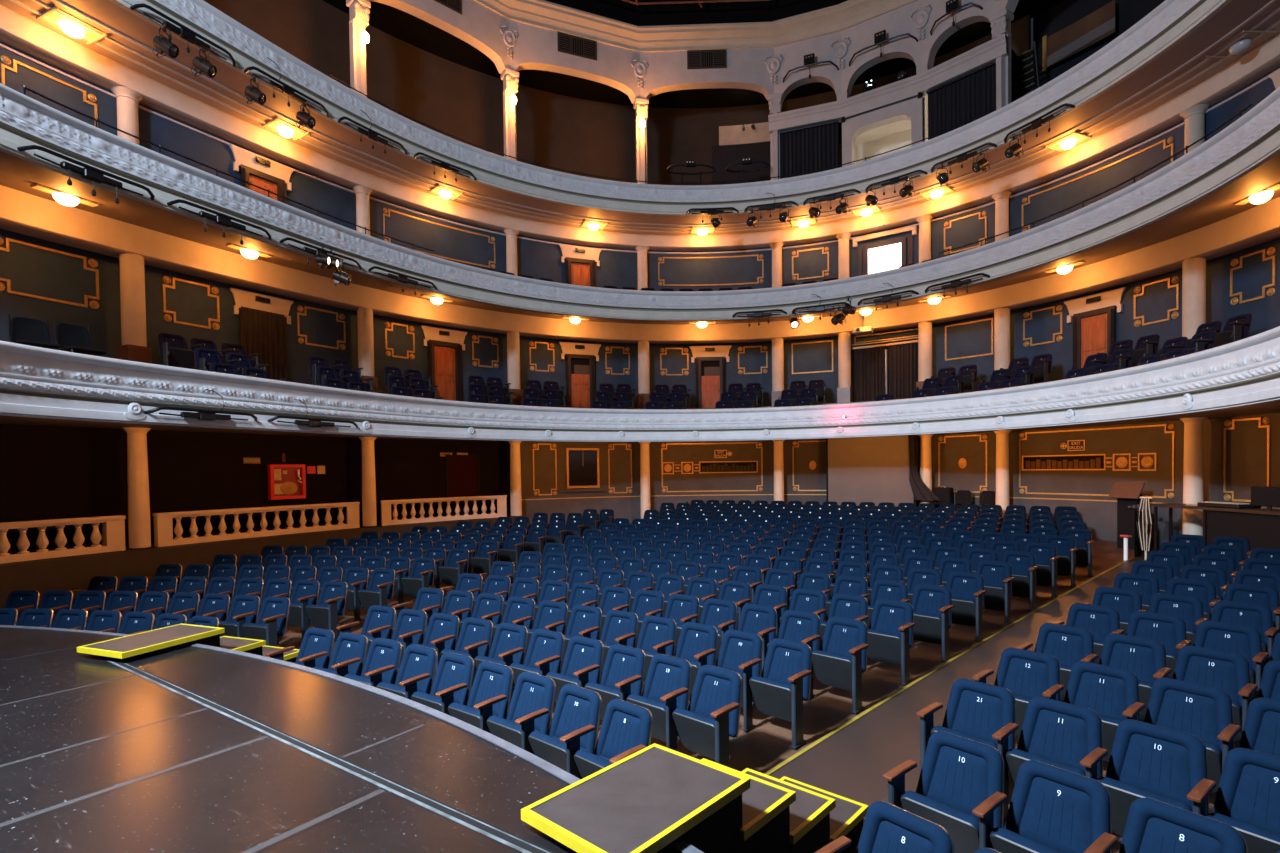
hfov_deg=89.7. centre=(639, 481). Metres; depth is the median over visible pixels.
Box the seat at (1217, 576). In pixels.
[1180,565,1228,599]
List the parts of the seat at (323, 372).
backrest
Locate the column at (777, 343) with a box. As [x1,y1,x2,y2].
[772,333,783,405]
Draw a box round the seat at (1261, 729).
[1239,697,1279,756]
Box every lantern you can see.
[152,23,178,58]
[191,44,216,77]
[243,74,265,104]
[296,100,315,128]
[314,245,330,267]
[323,247,339,270]
[331,258,351,285]
[711,209,720,229]
[746,208,758,227]
[779,204,790,223]
[789,309,799,328]
[809,199,820,219]
[831,305,845,324]
[835,194,849,214]
[842,296,855,317]
[865,186,877,207]
[899,176,914,196]
[936,163,949,186]
[972,149,989,172]
[1005,133,1023,157]
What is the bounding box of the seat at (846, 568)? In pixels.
[830,561,868,596]
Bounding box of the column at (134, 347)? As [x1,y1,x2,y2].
[117,225,151,363]
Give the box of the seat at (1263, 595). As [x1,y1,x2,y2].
[1223,583,1279,635]
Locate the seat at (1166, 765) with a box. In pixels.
[1097,719,1215,835]
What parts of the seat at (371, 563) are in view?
backrest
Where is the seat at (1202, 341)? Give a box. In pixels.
[1188,330,1216,353]
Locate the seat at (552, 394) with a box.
[543,389,565,406]
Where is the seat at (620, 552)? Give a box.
[613,546,635,569]
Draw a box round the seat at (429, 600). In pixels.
[392,587,443,634]
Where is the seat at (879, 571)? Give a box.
[868,564,904,604]
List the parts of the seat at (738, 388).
backrest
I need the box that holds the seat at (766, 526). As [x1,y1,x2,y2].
[752,522,770,535]
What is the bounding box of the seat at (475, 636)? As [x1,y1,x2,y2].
[441,617,492,688]
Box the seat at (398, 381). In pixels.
[388,375,418,396]
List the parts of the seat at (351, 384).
backrest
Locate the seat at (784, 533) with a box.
[768,529,788,545]
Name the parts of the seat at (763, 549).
backrest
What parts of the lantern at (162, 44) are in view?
handle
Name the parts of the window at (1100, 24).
glass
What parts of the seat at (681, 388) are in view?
backrest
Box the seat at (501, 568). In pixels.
[480,561,514,592]
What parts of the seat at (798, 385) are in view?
backrest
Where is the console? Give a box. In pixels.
[1197,501,1260,508]
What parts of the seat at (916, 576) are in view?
backrest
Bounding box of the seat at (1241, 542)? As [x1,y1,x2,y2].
[1212,536,1250,559]
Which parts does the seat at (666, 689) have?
backrest, armrest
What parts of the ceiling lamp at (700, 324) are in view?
plate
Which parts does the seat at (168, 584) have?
backrest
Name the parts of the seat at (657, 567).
backrest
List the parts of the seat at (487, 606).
backrest, armrest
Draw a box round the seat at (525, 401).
[522,398,547,405]
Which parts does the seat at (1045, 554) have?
backrest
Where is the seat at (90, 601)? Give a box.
[54,590,105,628]
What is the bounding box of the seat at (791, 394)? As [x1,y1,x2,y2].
[778,389,798,405]
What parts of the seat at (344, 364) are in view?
backrest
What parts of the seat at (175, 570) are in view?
backrest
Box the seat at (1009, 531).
[1000,525,1025,540]
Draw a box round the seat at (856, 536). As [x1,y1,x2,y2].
[838,532,866,557]
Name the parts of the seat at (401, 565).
backrest, armrest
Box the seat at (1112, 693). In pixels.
[1064,661,1144,761]
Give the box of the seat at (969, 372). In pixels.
[958,365,977,391]
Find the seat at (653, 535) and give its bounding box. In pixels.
[646,531,664,546]
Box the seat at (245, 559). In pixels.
[235,554,261,582]
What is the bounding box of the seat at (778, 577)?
[764,568,795,609]
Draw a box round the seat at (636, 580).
[625,571,652,611]
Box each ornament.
[124,403,144,419]
[360,421,371,432]
[466,427,475,436]
[543,430,552,438]
[616,431,625,439]
[690,431,699,438]
[761,429,770,437]
[835,426,844,435]
[910,422,920,431]
[994,416,1005,426]
[1064,409,1076,421]
[1181,393,1193,409]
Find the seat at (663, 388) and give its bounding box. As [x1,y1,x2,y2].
[654,384,673,401]
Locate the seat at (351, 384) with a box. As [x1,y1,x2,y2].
[347,381,382,392]
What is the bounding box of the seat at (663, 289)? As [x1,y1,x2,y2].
[660,288,673,290]
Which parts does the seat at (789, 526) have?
backrest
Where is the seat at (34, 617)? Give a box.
[17,608,52,627]
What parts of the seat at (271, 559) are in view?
backrest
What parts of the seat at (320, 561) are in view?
backrest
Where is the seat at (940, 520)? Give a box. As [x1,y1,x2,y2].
[923,517,944,528]
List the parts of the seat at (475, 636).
backrest, armrest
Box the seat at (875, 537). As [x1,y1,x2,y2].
[866,533,893,559]
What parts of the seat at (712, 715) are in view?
backrest, armrest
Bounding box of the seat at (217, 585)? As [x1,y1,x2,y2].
[197,577,234,613]
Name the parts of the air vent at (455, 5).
panel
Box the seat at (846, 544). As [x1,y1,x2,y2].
[836,540,867,568]
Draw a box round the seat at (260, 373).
[242,367,285,380]
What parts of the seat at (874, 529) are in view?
backrest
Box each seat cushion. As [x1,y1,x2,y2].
[168,347,194,368]
[205,362,210,370]
[219,621,236,636]
[221,354,225,363]
[237,367,243,375]
[242,623,278,646]
[287,603,309,626]
[305,604,338,628]
[313,667,336,674]
[344,674,370,685]
[345,588,360,609]
[357,589,387,610]
[365,636,371,659]
[376,682,404,697]
[383,638,403,667]
[393,576,403,595]
[401,576,421,596]
[404,387,412,396]
[410,643,435,674]
[411,691,441,711]
[423,389,433,398]
[438,566,457,584]
[441,649,468,655]
[448,702,479,727]
[470,556,488,573]
[474,655,514,690]
[478,394,489,402]
[487,715,521,747]
[492,624,498,638]
[494,395,508,403]
[498,548,515,564]
[502,601,506,614]
[509,663,539,684]
[523,541,538,551]
[526,629,533,649]
[528,731,581,778]
[533,604,538,624]
[536,398,543,405]
[546,672,578,703]
[555,399,562,406]
[557,390,562,398]
[562,635,572,660]
[566,608,571,629]
[567,588,571,604]
[574,749,611,778]
[584,682,619,719]
[598,591,601,607]
[599,400,612,408]
[600,613,606,636]
[602,642,613,671]
[624,401,631,408]
[627,392,633,401]
[627,694,677,741]
[630,595,634,611]
[636,618,642,644]
[643,650,656,681]
[652,401,665,408]
[663,599,667,616]
[669,655,697,693]
[670,401,684,408]
[672,708,714,759]
[675,624,682,650]
[682,393,687,403]
[684,583,687,594]
[698,603,703,622]
[710,665,743,707]
[716,587,719,598]
[716,631,721,659]
[736,608,738,629]
[740,400,755,407]
[749,676,791,721]
[754,391,760,403]
[789,398,795,405]
[809,397,815,404]
[812,650,851,690]
[815,388,823,400]
[820,621,826,639]
[826,600,830,616]
[830,583,834,596]
[833,569,836,581]
[867,572,871,586]
[867,629,900,664]
[868,587,872,604]
[868,605,873,628]
[901,791,978,852]
[908,592,912,603]
[913,612,941,643]
[927,388,935,395]
[931,726,996,748]
[947,386,957,393]
[952,597,975,625]
[963,375,971,389]
[984,584,1004,610]
[990,827,1062,852]
[996,380,1002,388]
[1006,748,1085,788]
[1012,573,1029,597]
[1013,693,1031,735]
[1020,377,1025,385]
[1034,365,1043,382]
[1036,563,1051,585]
[1057,554,1070,575]
[1060,664,1071,701]
[1075,546,1087,566]
[1094,640,1103,663]
[1097,777,1192,835]
[1098,714,1122,761]
[1112,362,1118,370]
[1120,619,1128,634]
[1132,348,1146,366]
[1139,680,1152,720]
[1142,602,1149,611]
[1159,588,1165,592]
[1166,652,1176,677]
[1186,629,1195,645]
[1188,347,1195,353]
[1202,740,1221,791]
[1204,610,1210,619]
[1206,813,1279,852]
[1213,330,1232,347]
[1216,594,1222,599]
[1232,699,1241,742]
[1250,667,1255,699]
[1262,640,1267,665]
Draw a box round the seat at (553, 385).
[544,381,565,398]
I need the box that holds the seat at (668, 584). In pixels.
[654,574,683,616]
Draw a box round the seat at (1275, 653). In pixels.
[1269,633,1279,660]
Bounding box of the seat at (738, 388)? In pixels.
[727,383,745,400]
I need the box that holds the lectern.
[1108,482,1144,549]
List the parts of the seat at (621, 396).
backrest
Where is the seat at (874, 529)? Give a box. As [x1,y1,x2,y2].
[866,526,890,549]
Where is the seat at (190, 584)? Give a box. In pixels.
[167,576,206,609]
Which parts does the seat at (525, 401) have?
backrest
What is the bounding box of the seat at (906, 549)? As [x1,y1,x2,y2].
[899,544,927,568]
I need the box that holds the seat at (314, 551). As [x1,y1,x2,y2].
[308,546,329,565]
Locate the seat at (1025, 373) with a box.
[1012,365,1034,385]
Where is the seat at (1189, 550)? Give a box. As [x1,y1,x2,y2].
[1159,542,1196,564]
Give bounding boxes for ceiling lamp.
[30,183,98,206]
[36,6,107,45]
[226,243,271,258]
[261,117,309,140]
[420,294,452,304]
[428,184,462,200]
[561,316,588,323]
[580,219,607,229]
[688,321,715,327]
[691,226,714,235]
[790,217,816,227]
[793,314,822,321]
[851,204,880,217]
[855,307,881,314]
[918,294,951,303]
[919,184,953,199]
[1045,131,1091,151]
[1045,260,1085,273]
[1206,29,1275,58]
[1234,182,1279,204]
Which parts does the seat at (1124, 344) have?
backrest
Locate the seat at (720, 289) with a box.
[718,288,732,290]
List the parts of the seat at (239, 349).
backrest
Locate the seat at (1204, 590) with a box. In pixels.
[1166,578,1219,619]
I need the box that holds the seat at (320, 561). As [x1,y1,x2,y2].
[313,555,336,580]
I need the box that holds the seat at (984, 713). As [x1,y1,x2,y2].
[916,678,1018,822]
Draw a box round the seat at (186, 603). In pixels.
[153,592,199,628]
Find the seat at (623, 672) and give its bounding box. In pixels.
[584,644,645,719]
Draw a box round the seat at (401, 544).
[391,539,410,556]
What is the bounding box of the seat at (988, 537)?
[980,532,1006,548]
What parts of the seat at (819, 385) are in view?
backrest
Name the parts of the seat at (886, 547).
backrest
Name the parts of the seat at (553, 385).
backrest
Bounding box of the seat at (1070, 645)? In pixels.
[1016,623,1097,701]
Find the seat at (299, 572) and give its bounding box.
[290,566,315,597]
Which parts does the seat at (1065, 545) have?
backrest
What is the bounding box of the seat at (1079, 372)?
[1065,368,1087,378]
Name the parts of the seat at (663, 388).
backrest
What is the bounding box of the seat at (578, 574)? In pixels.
[567,566,594,604]
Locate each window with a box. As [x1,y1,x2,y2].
[561,448,605,492]
[853,225,916,275]
[1042,0,1115,71]
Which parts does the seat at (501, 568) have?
backrest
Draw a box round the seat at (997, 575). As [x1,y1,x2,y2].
[976,560,1013,624]
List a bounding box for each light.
[255,296,269,303]
[256,156,270,166]
[439,330,449,335]
[575,248,584,252]
[575,345,584,348]
[705,348,714,350]
[862,80,875,92]
[897,70,910,80]
[1086,296,1100,303]
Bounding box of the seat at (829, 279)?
[822,278,837,281]
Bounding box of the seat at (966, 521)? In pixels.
[948,517,971,530]
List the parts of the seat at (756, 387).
backrest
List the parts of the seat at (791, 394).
backrest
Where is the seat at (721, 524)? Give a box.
[710,520,727,533]
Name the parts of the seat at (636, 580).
backrest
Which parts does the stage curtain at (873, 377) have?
rail, pelmet moulding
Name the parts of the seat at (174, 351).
backrest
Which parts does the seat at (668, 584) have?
backrest, armrest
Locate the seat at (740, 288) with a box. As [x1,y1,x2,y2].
[738,287,752,289]
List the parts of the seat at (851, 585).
backrest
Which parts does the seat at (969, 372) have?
backrest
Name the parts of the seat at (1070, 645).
armrest, backrest, armrest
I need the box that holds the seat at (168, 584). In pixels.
[136,576,177,608]
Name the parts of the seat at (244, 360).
backrest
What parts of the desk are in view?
leg, leg, leg, panel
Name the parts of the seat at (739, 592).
backrest, armrest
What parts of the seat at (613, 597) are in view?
backrest, armrest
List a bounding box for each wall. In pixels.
[0,41,1279,290]
[0,229,1279,407]
[0,424,510,554]
[204,0,1030,184]
[367,0,509,73]
[509,20,640,103]
[515,413,1279,546]
[640,48,773,100]
[712,141,770,184]
[774,31,841,109]
[787,15,1028,145]
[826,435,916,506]
[841,0,924,166]
[855,95,927,163]
[922,0,998,68]
[999,0,1018,12]
[1033,0,1164,89]
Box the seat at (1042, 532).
[1030,527,1057,542]
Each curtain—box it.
[240,309,287,381]
[241,167,245,187]
[282,182,285,203]
[429,342,431,389]
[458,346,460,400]
[566,259,568,283]
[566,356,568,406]
[592,357,594,400]
[593,262,594,286]
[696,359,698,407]
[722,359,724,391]
[779,120,838,178]
[852,328,917,401]
[926,61,995,139]
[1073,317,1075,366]
[1111,309,1113,344]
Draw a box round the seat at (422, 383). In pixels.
[409,378,438,398]
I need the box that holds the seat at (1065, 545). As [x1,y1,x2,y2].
[1045,535,1077,585]
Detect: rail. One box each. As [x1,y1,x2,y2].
[23,85,433,251]
[328,73,995,184]
[841,92,921,122]
[938,104,1251,257]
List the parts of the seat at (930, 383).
backrest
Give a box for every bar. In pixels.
[17,145,154,203]
[130,3,235,66]
[144,389,257,420]
[167,199,270,244]
[244,57,328,116]
[268,399,357,427]
[279,237,361,272]
[338,110,406,154]
[368,266,436,294]
[414,152,475,181]
[686,207,738,222]
[732,309,786,326]
[744,193,798,218]
[783,53,838,82]
[792,295,849,319]
[803,189,860,208]
[849,30,917,66]
[858,283,918,310]
[865,170,927,194]
[925,273,989,296]
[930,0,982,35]
[931,142,997,173]
[1004,103,1074,143]
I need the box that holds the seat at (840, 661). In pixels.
[812,617,867,713]
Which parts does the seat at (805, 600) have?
backrest, armrest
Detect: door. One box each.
[229,287,293,381]
[230,143,293,203]
[421,325,466,400]
[445,455,479,515]
[559,244,601,286]
[559,342,600,406]
[689,345,731,407]
[1064,287,1125,368]
[1268,68,1279,88]
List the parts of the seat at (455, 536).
backrest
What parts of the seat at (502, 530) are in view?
backrest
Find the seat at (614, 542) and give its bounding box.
[608,537,628,555]
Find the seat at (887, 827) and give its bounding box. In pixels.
[815,801,953,852]
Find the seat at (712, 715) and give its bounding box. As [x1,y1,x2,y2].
[672,665,741,766]
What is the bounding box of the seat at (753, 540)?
[737,534,758,553]
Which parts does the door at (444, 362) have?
frame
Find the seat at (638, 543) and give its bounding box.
[631,538,651,557]
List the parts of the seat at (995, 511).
backrest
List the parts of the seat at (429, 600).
armrest, backrest, armrest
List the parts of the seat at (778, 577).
backrest, armrest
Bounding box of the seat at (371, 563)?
[362,556,385,587]
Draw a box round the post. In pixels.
[1120,535,1131,560]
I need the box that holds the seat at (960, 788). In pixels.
[882,731,1006,852]
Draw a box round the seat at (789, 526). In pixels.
[774,522,792,537]
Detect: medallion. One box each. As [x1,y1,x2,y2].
[500,26,518,59]
[631,59,648,88]
[764,54,782,83]
[831,37,850,68]
[911,4,931,38]
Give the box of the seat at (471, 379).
[468,375,492,394]
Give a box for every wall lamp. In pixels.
[360,31,368,42]
[510,95,516,104]
[639,119,644,127]
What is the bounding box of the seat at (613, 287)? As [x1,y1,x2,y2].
[603,285,617,288]
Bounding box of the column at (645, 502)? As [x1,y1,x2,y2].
[639,442,650,518]
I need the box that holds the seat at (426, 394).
[412,389,443,398]
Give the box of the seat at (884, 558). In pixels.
[867,552,899,586]
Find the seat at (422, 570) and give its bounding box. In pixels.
[401,557,434,596]
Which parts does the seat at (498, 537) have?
backrest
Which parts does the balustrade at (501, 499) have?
post, rail, post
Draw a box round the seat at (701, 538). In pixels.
[690,532,710,549]
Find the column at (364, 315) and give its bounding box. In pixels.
[357,287,377,390]
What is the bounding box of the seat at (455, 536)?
[443,532,461,547]
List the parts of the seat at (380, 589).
backrest, armrest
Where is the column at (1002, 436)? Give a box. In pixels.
[993,430,1011,516]
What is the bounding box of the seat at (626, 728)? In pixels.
[574,699,652,778]
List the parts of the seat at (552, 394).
backrest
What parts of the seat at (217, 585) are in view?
backrest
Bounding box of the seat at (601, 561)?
[593,555,616,584]
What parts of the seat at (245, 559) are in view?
backrest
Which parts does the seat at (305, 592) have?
backrest, armrest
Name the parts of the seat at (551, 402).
backrest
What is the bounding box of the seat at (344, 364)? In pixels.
[331,359,362,380]
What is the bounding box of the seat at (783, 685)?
[749,638,811,748]
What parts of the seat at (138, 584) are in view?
backrest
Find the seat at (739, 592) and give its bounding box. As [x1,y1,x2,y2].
[718,580,750,629]
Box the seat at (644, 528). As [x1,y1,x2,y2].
[638,524,655,537]
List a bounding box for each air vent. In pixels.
[434,0,461,14]
[557,32,596,60]
[687,49,726,69]
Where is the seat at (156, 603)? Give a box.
[120,591,168,629]
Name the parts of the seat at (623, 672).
backrest, armrest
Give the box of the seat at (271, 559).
[263,554,286,579]
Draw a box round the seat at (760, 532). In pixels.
[745,528,764,543]
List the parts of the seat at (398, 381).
backrest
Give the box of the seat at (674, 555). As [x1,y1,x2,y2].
[663,548,686,573]
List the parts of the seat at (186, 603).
backrest, armrest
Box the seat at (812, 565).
[796,558,833,616]
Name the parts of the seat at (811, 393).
backrest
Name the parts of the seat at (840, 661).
backrest, armrest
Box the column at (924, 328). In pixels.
[916,322,931,388]
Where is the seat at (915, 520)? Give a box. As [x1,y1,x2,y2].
[899,516,919,528]
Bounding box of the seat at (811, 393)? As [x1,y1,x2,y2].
[800,388,818,404]
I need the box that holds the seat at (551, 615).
[526,600,567,649]
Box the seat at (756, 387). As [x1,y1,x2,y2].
[746,383,762,406]
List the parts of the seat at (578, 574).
backrest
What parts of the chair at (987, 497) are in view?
backrest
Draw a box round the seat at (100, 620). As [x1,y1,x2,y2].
[85,610,121,632]
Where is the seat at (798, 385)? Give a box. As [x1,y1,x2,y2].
[787,381,807,397]
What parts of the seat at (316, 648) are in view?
armrest, armrest, backrest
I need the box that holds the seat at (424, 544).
[413,539,432,557]
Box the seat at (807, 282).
[801,280,816,284]
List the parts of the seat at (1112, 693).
backrest, armrest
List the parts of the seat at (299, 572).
backrest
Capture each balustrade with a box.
[0,515,125,563]
[153,502,359,546]
[380,495,506,525]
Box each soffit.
[0,4,1279,250]
[0,185,1279,343]
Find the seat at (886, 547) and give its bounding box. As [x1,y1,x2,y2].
[867,542,895,571]
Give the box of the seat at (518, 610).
[492,596,534,638]
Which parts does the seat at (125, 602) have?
backrest, armrest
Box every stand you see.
[666,161,715,184]
[725,158,769,182]
[1136,497,1151,559]
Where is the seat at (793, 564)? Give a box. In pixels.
[773,556,801,588]
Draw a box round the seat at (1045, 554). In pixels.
[1024,542,1058,596]
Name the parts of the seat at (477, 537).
backrest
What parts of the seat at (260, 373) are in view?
backrest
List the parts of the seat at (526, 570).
backrest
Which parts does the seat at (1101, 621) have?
armrest, backrest, armrest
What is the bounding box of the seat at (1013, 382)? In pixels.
[999,378,1020,388]
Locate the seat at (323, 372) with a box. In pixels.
[316,366,351,387]
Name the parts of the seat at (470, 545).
backrest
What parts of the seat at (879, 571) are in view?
backrest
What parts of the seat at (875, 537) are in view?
backrest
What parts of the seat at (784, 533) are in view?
backrest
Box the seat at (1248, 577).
[1234,570,1279,597]
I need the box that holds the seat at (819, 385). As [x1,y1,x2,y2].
[808,380,825,403]
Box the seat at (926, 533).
[921,529,945,545]
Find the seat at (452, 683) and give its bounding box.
[411,652,473,714]
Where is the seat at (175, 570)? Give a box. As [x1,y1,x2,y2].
[146,564,181,591]
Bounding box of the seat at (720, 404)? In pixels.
[714,401,734,408]
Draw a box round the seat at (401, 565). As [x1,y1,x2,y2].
[387,557,409,603]
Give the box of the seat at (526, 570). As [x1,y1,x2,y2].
[509,563,540,597]
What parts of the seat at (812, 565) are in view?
backrest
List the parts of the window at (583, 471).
frame, sill, pane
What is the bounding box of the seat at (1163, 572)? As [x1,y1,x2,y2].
[1131,561,1173,592]
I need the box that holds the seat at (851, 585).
[826,575,868,616]
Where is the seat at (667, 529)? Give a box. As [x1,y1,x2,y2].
[659,525,676,538]
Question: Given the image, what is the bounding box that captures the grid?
[622,0,769,7]
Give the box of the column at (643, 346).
[637,336,649,407]
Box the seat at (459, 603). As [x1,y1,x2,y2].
[429,590,472,640]
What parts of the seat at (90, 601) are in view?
backrest, armrest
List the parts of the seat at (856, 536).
backrest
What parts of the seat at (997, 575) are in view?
backrest, armrest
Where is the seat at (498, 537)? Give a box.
[477,533,502,560]
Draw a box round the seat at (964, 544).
[957,538,985,558]
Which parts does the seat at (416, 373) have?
backrest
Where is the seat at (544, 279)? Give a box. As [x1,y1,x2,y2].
[539,278,553,281]
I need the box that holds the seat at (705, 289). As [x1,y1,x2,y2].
[698,288,712,290]
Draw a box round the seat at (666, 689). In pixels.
[627,654,691,750]
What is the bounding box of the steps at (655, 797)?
[521,743,868,852]
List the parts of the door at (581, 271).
frame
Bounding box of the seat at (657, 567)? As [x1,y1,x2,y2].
[646,559,671,590]
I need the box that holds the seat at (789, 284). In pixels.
[781,283,796,286]
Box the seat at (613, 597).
[599,586,630,636]
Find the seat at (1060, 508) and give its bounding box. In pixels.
[1053,506,1076,522]
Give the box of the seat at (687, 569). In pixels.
[673,561,700,594]
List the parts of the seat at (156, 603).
backrest, armrest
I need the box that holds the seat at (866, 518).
[854,514,872,533]
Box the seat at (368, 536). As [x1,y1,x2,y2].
[361,532,378,545]
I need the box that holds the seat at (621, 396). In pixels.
[613,392,634,408]
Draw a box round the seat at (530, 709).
[487,671,555,754]
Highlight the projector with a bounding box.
[853,315,872,334]
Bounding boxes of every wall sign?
[243,458,259,463]
[307,466,315,473]
[317,466,324,473]
[440,453,451,456]
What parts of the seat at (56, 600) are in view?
backrest, armrest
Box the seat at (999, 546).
[990,540,1019,561]
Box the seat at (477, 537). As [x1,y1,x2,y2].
[463,533,481,553]
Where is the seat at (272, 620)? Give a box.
[242,596,289,646]
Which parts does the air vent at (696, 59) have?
panel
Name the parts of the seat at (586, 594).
backrest, armrest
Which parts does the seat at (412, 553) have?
backrest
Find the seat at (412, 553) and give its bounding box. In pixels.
[401,547,422,575]
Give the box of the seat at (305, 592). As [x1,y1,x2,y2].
[287,580,319,639]
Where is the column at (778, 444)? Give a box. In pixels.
[772,440,783,500]
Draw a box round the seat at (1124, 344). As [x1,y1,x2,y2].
[1097,339,1132,362]
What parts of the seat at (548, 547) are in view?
backrest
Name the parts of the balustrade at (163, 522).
post, rail, post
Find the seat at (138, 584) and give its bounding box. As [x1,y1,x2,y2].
[104,576,147,611]
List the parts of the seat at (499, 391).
backrest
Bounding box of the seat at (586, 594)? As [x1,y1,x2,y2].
[566,583,598,629]
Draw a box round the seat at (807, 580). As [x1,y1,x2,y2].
[789,572,830,637]
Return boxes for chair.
[8,314,60,349]
[54,320,106,356]
[954,490,971,507]
[979,490,995,511]
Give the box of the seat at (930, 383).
[916,377,941,395]
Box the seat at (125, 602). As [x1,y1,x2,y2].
[87,591,137,629]
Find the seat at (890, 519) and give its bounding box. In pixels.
[876,515,895,528]
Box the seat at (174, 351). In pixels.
[158,333,201,368]
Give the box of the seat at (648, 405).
[645,402,665,408]
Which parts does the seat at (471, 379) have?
backrest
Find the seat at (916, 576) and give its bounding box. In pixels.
[907,567,943,603]
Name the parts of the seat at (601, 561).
backrest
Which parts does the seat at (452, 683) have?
armrest, backrest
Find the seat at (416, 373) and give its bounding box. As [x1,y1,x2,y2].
[404,369,431,389]
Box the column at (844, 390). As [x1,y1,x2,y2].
[837,332,851,402]
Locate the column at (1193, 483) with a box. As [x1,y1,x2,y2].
[1180,417,1207,535]
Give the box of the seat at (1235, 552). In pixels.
[1203,545,1244,570]
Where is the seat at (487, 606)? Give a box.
[459,593,503,648]
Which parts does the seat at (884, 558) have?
backrest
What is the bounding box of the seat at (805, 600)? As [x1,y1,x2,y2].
[779,588,826,649]
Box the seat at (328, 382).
[323,378,360,389]
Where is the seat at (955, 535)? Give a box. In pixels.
[950,530,975,546]
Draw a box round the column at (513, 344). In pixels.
[506,314,522,404]
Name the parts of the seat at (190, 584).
backrest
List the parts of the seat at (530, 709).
backrest, armrest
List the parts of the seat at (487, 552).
backrest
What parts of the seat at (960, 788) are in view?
armrest, backrest, armrest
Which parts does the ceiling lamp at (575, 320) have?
plate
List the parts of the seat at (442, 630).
backrest, armrest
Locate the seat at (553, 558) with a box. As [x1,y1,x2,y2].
[540,552,565,582]
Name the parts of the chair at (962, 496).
backrest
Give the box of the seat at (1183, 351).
[1162,348,1188,359]
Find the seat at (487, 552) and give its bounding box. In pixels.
[470,540,497,574]
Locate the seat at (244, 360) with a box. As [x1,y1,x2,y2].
[226,352,268,375]
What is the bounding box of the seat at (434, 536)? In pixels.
[422,532,440,547]
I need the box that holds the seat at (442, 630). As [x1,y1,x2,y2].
[410,613,459,674]
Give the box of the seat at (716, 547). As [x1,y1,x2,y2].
[702,541,724,562]
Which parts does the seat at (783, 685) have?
backrest, armrest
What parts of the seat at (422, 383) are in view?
backrest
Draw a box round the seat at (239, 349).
[221,343,259,368]
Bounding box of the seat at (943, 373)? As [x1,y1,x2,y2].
[931,367,955,386]
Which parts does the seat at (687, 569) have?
backrest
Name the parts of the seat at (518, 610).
backrest, armrest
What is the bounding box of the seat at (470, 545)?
[456,540,475,572]
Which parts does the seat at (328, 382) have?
backrest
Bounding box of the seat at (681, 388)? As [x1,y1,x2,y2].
[672,384,690,407]
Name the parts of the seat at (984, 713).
armrest, backrest, armrest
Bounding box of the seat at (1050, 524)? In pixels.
[1029,521,1055,533]
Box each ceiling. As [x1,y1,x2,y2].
[0,0,1279,234]
[0,151,1279,324]
[0,401,1279,441]
[323,0,1063,108]
[545,0,847,25]
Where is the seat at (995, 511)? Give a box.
[980,509,1002,527]
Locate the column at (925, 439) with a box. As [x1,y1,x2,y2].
[918,434,933,502]
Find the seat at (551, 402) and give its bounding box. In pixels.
[542,399,566,406]
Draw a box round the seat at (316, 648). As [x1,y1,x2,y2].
[265,627,334,668]
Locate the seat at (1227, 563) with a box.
[1192,554,1237,584]
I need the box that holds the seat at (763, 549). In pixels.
[753,544,777,568]
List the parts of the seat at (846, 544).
backrest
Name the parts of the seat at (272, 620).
backrest, armrest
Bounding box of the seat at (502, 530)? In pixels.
[489,527,506,547]
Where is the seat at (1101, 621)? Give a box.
[1053,603,1123,663]
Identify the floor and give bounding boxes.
[0,539,1239,852]
[568,398,906,408]
[769,546,1159,852]
[839,48,1032,143]
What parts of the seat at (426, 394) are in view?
backrest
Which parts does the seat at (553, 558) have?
backrest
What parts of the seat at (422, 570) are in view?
backrest, armrest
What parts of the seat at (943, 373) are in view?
backrest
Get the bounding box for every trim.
[0,55,97,126]
[0,237,98,308]
[0,515,514,607]
[0,625,703,852]
[163,276,219,329]
[297,305,345,349]
[383,208,495,268]
[385,322,414,358]
[472,335,498,367]
[529,341,554,371]
[533,444,556,495]
[605,346,629,374]
[608,444,631,492]
[658,254,763,285]
[660,348,688,374]
[661,442,762,491]
[738,346,767,373]
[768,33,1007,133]
[792,247,828,279]
[792,340,832,373]
[792,440,825,490]
[837,65,929,100]
[938,434,986,492]
[944,211,986,254]
[945,318,992,360]
[1019,424,1173,497]
[1022,136,1173,231]
[1023,305,1061,346]
[1134,276,1178,326]
[1223,417,1269,501]
[1230,247,1274,304]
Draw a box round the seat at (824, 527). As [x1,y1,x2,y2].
[815,524,841,539]
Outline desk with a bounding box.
[1152,503,1279,550]
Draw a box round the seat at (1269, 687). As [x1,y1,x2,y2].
[1257,660,1279,700]
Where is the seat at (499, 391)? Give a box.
[487,385,512,404]
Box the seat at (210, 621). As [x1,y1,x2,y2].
[189,615,218,626]
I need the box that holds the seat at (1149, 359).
[1137,354,1161,365]
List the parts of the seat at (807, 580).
backrest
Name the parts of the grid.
rim rod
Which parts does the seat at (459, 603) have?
backrest, armrest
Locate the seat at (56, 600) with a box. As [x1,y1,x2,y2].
[39,590,72,626]
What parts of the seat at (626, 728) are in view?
backrest, armrest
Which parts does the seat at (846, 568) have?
backrest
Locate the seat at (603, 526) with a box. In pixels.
[599,523,615,535]
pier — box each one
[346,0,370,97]
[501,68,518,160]
[633,98,648,183]
[768,93,781,179]
[990,8,1013,109]
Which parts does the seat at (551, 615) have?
backrest, armrest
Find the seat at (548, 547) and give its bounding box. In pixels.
[541,543,563,567]
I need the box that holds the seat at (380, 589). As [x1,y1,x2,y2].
[357,568,394,610]

